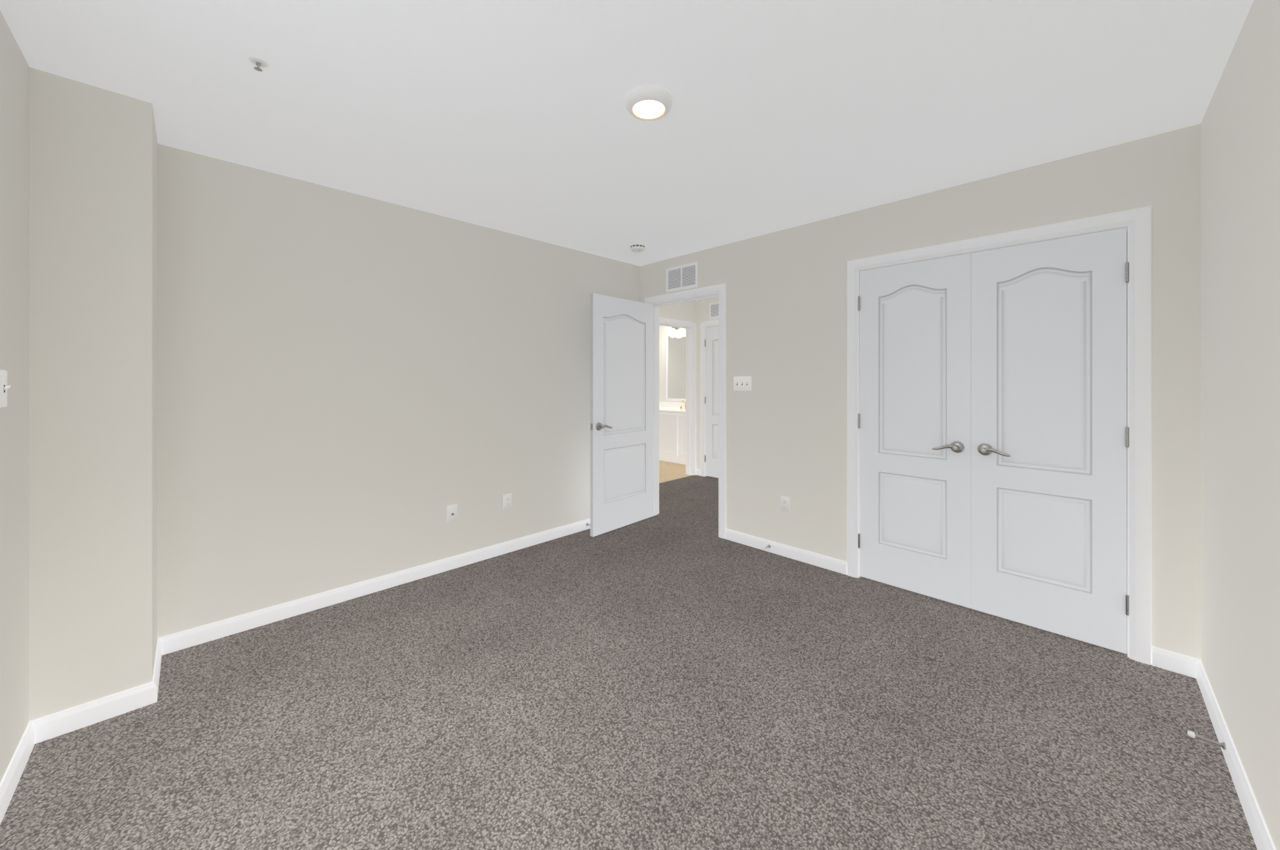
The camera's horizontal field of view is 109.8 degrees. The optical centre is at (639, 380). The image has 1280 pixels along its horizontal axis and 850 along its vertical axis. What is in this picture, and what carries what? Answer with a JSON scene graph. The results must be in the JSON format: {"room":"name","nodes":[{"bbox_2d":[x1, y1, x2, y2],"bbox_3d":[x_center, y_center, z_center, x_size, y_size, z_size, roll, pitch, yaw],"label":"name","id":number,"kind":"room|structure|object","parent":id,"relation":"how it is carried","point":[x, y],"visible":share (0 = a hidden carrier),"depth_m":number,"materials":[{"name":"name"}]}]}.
{"room":"empty bedroom","nodes":[
{"label":"empty bedroom","id":0,"kind":"room"},
{"bbox_2d":[0,10,29,782],"bbox_3d":[-1.326,0.090,0.650,3.485,2.440,0.135,0,0,45],"label":"wall","id":1,"kind":"structure","parent":0,"point":[14,67],"depth_m":1.46,"materials":[{"name":"white paint"}]},
{"bbox_2d":[0,370,10,408],"bbox_3d":[-1.953,0.025,1.385,0.070,0.114,0.016,0,0,45],"label":"light switch","id":2,"kind":"object","parent":1,"relation":"attached to","point":[4,387],"visible":1,"depth_m":1.38,"materials":[{"name":"white plastic"}]},
{"bbox_2d":[29,67,157,721],"bbox_3d":[-2.249,0.090,1.881,0.440,2.440,0.300,0,0,45],"label":"wall","id":3,"kind":"structure","parent":0,"point":[93,150],"depth_m":1.72,"materials":[{"name":"white paint"}]},
{"bbox_2d":[0,519,1276,849],"bbox_3d":[-0.023,1.269,1.953,3.485,0.082,3.550,0,0,45],"label":"baseboard","id":4,"kind":"structure","parent":3,"relation":"attached to","point":[37,731],"depth_m":2.04,"materials":[{"name":"white paint"}]},
{"bbox_2d":[157,143,639,638],"bbox_3d":[-1.303,0.090,3.219,0.115,2.440,3.800,0,0,45],"label":"wall","id":5,"kind":"structure","parent":0,"point":[339,371],"depth_m":2.68,"materials":[{"name":"white paint"}]},
{"bbox_2d":[447,504,457,522],"bbox_3d":[-1.302,0.925,3.127,0.016,0.114,0.070,0,0,45],"label":"outlet","id":6,"kind":"object","parent":5,"relation":"attached to","point":[452,510],"visible":1,"depth_m":3.13,"materials":[{"name":"white plastic"}]},
{"bbox_2d":[502,494,511,510],"bbox_3d":[-1.008,0.925,3.427,0.008,0.114,0.070,0,0,45],"label":"outlet","id":7,"kind":"object","parent":5,"relation":"attached to","point":[507,498],"visible":1,"depth_m":3.42,"materials":[{"name":"white plastic"}]},
{"bbox_2d":[0,0,1254,265],"bbox_3d":[-0.019,-1.170,3.901,6.580,0.080,6.465,0,0,-45],"label":"ceiling","id":8,"kind":"structure","parent":0,"point":[510,116],"depth_m":1.75,"materials":[{"name":"white paint"}]},
{"bbox_2d":[248,55,268,71],"bbox_3d":[-1.351,-1.116,1.591,0.054,0.029,0.054,0,0,45],"label":"sprinkler head","id":9,"kind":"object","parent":8,"relation":"attached to","point":[256,61],"visible":1,"depth_m":1.58},
{"bbox_2d":[629,243,645,252],"bbox_3d":[-0.021,-1.108,3.769,0.128,0.044,0.128,0,0,45],"label":"smoke detector","id":10,"kind":"object","parent":8,"relation":"attached to","point":[634,247],"visible":1,"depth_m":3.73,"materials":[{"name":"white plastic"}]},
{"bbox_2d":[625,85,672,120],"bbox_3d":[0.035,-1.109,1.817,0.190,0.041,0.190,0,0,45],"label":"ceiling light","id":11,"kind":"object","parent":8,"relation":"attached to","point":[645,103],"depth_m":1.78,"materials":[{"name":"white plastic"}]},
{"bbox_2d":[0,475,1257,849],"bbox_3d":[0.643,1.340,3.062,4.340,0.060,6.330,0,0,45],"label":"floor","id":12,"kind":"structure","parent":0,"point":[661,681],"depth_m":1.67,"materials":[{"name":"carpet"}]},
{"bbox_2d":[659,325,685,402],"bbox_3d":[-0.051,0.090,6.939,2.125,2.440,2.330,0,0,45],"label":"wall","id":13,"kind":"structure","parent":0,"point":[664,330],"depth_m":7.97,"materials":[{"name":"white paint"}]},
{"bbox_2d":[665,332,685,401],"bbox_3d":[0.826,-0.230,7.530,1.050,1.170,0.022,0,0,45],"label":"mirror","id":14,"kind":"object","parent":13,"relation":"attached to","point":[675,347],"visible":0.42,"depth_m":7.74,"materials":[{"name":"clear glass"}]},
{"bbox_2d":[669,327,685,337],"bbox_3d":[0.783,-0.835,7.487,0.760,0.200,0.144,0,0,45],"label":"wall light","id":15,"kind":"object","parent":13,"relation":"attached to","point":[681,331],"visible":0.45,"depth_m":7.64,"materials":[{"name":"white glass"}]},
{"bbox_2d":[659,460,691,483],"bbox_3d":[-0.051,1.342,6.939,2.125,0.056,2.330,0,0,45],"label":"floor","id":16,"kind":"structure","parent":0,"point":[668,471],"depth_m":6.51,"materials":[{"name":"brown wood"}]},
{"bbox_2d":[659,400,685,465],"bbox_3d":[0.604,0.816,7.343,1.470,0.988,0.595,0,0,45],"label":"vanity cabinet","id":17,"kind":"object","parent":16,"relation":"on","point":[672,415],"visible":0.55,"depth_m":7.10,"materials":[{"name":"white paint"}]},
{"bbox_2d":[659,300,695,322],"bbox_3d":[0.460,0.090,6.028,0.115,2.440,2.665,0,0,45],"label":"wall","id":18,"kind":"structure","parent":0,"point":[686,311],"depth_m":6.03,"materials":[{"name":"white paint"}]},
{"bbox_2d":[659,317,696,475],"bbox_3d":[0.418,0.253,5.974,0.132,2.115,0.910,0,0,45],"label":"door frame","id":19,"kind":"structure","parent":18,"relation":"attached to","point":[690,327],"depth_m":6.23,"materials":[{"name":"white paint"}]},
{"bbox_2d":[695,297,718,469],"bbox_3d":[1.586,0.090,5.524,2.190,2.440,0.115,0,0,45],"label":"wall","id":20,"kind":"structure","parent":0,"point":[701,306],"depth_m":6.21,"materials":[{"name":"white paint"}]},
{"bbox_2d":[695,468,700,476],"bbox_3d":[0.936,1.269,4.884,2.204,0.082,1.721,0,0,45],"label":"baseboard","id":21,"kind":"structure","parent":20,"relation":"attached to","point":[698,472],"depth_m":6.21,"materials":[{"name":"white paint"}]},
{"bbox_2d":[700,320,718,477],"bbox_3d":[1.176,0.253,5.921,0.860,2.115,0.132,0,0,45],"label":"trim","id":22,"kind":"structure","parent":20,"relation":"attached to","point":[704,324],"depth_m":6.14,"materials":[{"name":"white paint"}]},
{"bbox_2d":[704,325,718,478],"bbox_3d":[1.131,0.285,5.881,0.712,2.025,0.096,0,0,45],"label":"closet door","id":23,"kind":"structure","parent":20,"relation":"in","point":[711,341],"depth_m":6.07,"materials":[{"name":"white paint"}]},
{"bbox_2d":[708,302,718,319],"bbox_3d":[1.080,-0.940,5.945,0.400,0.210,0.010,0,0,45],"label":"air vent","id":24,"kind":"object","parent":20,"relation":"in","point":[713,307],"visible":0.32,"depth_m":6.03,"materials":[{"name":"white metal"}]},
{"bbox_2d":[640,123,1200,659],"bbox_3d":[1.313,0.090,3.208,3.600,2.440,0.115,0,0,45],"label":"wall","id":25,"kind":"structure","parent":0,"point":[786,290],"depth_m":2.81,"materials":[{"name":"white paint"}]},
{"bbox_2d":[590,293,654,537],"bbox_3d":[-0.129,0.285,4.020,0.156,2.025,0.793,0,0,45],"label":"bedroom door","id":26,"kind":"structure","parent":25,"relation":"in","point":[622,330],"depth_m":3.97,"materials":[{"name":"white paint"}]},
{"bbox_2d":[665,261,697,292],"bbox_3d":[0.374,-0.930,4.062,0.365,0.220,0.010,0,0,45],"label":"air vent","id":27,"kind":"object","parent":25,"relation":"in","point":[683,277],"visible":1,"depth_m":4.06,"materials":[{"name":"white metal"}]},
{"bbox_2d":[644,283,725,539],"bbox_3d":[0.424,0.253,4.098,0.937,2.115,0.150,0,0,45],"label":"door frame","id":28,"kind":"structure","parent":25,"relation":"attached to","point":[719,290],"depth_m":3.76,"materials":[{"name":"white paint"}]},
{"bbox_2d":[733,377,751,391],"bbox_3d":[0.818,0.025,3.611,0.162,0.114,0.016,0,0,45],"label":"light switch","id":29,"kind":"object","parent":25,"relation":"attached to","point":[740,384],"visible":1,"depth_m":3.61,"materials":[{"name":"white plastic"}]},
{"bbox_2d":[762,545,770,550],"bbox_3d":[0.958,1.265,3.404,0.023,0.023,0.083,0,0,45],"label":"door stop","id":30,"kind":"object","parent":25,"relation":"attached to","point":[768,546],"visible":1,"depth_m":3.40,"materials":[{"name":"grey metal"}]},
{"bbox_2d":[780,496,789,513],"bbox_3d":[1.081,0.925,3.354,0.070,0.114,0.008,0,0,45],"label":"wall outlet","id":31,"kind":"object","parent":25,"relation":"attached to","point":[784,501],"visible":1,"depth_m":3.35,"materials":[{"name":"white plastic"}]},
{"bbox_2d":[857,253,971,608],"bbox_3d":[1.659,0.285,2.765,0.609,2.025,0.096,0,0,45],"label":"closet door","id":32,"kind":"structure","parent":25,"relation":"in","point":[914,418],"depth_m":2.75,"materials":[{"name":"white paint"}]},
{"bbox_2d":[846,205,1151,665],"bbox_3d":[1.917,0.253,2.592,1.359,2.115,0.132,0,0,45],"label":"door frame","id":33,"kind":"structure","parent":25,"relation":"attached to","point":[1138,222],"depth_m":2.11,"materials":[{"name":"white paint"}]},
{"bbox_2d":[971,227,1128,654],"bbox_3d":[2.090,0.285,2.334,0.609,2.025,0.096,0,0,45],"label":"closet door","id":34,"kind":"structure","parent":25,"relation":"in","point":[1050,432],"depth_m":2.32,"materials":[{"name":"white paint"}]},
{"bbox_2d":[1200,0,1279,849],"bbox_3d":[1.202,0.090,0.633,0.115,2.440,3.685,0,0,45],"label":"wall","id":35,"kind":"structure","parent":0,"point":[1240,124],"depth_m":1.41,"materials":[{"name":"white paint"}]},
{"bbox_2d":[1187,731,1225,750],"bbox_3d":[1.994,1.265,1.584,0.083,0.023,0.023,0,0,45],"label":"door stop","id":36,"kind":"object","parent":35,"relation":"attached to","point":[1190,734],"visible":1,"depth_m":1.58,"materials":[{"name":"grey metal"}]}
]}

